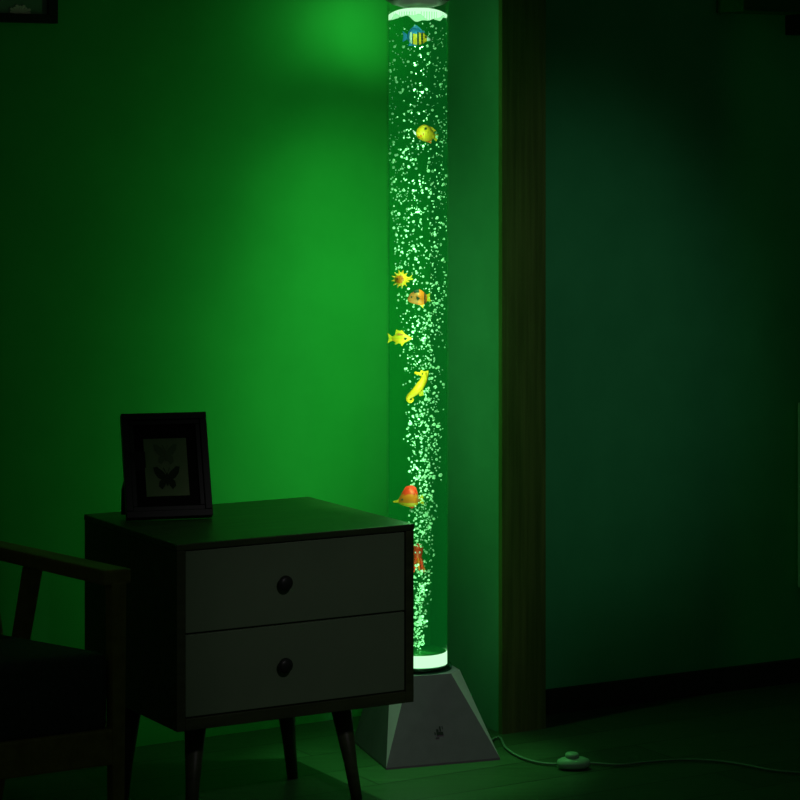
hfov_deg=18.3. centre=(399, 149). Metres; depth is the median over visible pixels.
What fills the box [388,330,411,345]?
fish
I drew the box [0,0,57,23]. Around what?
wall picture
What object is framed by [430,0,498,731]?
wall
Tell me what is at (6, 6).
print
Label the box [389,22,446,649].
bubbles
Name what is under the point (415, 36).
striped fish
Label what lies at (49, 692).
seat cushion
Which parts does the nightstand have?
leg, leg, knob, knob, leg, drawer, drawer, leg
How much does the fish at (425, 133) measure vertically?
0.038 m
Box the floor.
[2,683,799,799]
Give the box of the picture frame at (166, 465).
[120,412,212,520]
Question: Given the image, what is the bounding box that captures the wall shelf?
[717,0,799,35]
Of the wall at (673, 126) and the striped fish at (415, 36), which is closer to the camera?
the striped fish at (415, 36)
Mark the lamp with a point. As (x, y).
(443, 725)
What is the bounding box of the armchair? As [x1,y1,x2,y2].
[0,541,130,799]
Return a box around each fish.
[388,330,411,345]
[392,270,412,287]
[393,485,423,507]
[403,25,429,45]
[408,289,430,307]
[413,125,437,142]
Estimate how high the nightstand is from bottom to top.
0.516 m
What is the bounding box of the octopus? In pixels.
[414,544,425,571]
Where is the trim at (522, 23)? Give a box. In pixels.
[499,0,545,734]
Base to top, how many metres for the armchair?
0.860 m
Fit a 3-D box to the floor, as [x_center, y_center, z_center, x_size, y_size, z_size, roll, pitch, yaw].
[0.000,1.250,4.250,6.400,0.100,6.500,0,0,0]
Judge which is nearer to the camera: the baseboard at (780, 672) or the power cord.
the power cord
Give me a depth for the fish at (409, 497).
4.96 m
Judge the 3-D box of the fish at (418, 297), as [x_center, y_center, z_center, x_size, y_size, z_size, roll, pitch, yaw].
[0.038,0.297,4.958,0.047,0.038,0.017,0,0,0]
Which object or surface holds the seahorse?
in the lamp
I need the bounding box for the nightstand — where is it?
[84,497,413,799]
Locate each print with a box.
[0,0,46,13]
[143,438,189,496]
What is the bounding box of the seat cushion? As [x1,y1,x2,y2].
[0,635,105,741]
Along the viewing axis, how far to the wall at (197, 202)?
5.07 m
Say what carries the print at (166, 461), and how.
attached to the picture frame at (166, 465)
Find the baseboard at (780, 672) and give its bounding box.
[546,658,799,714]
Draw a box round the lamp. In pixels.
[354,0,499,769]
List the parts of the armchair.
post, leg, rail, armrest, leg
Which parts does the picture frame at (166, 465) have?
easel leg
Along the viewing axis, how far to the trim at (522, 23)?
5.11 m
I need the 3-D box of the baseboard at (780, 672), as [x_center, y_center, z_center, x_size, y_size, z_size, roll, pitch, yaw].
[1.453,1.174,5.900,2.600,0.052,0.014,0,0,-29]
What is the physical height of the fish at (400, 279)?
0.037 m
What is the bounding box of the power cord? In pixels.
[491,736,799,773]
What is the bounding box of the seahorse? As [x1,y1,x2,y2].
[406,370,427,402]
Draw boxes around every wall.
[0,0,429,746]
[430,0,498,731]
[546,0,799,688]

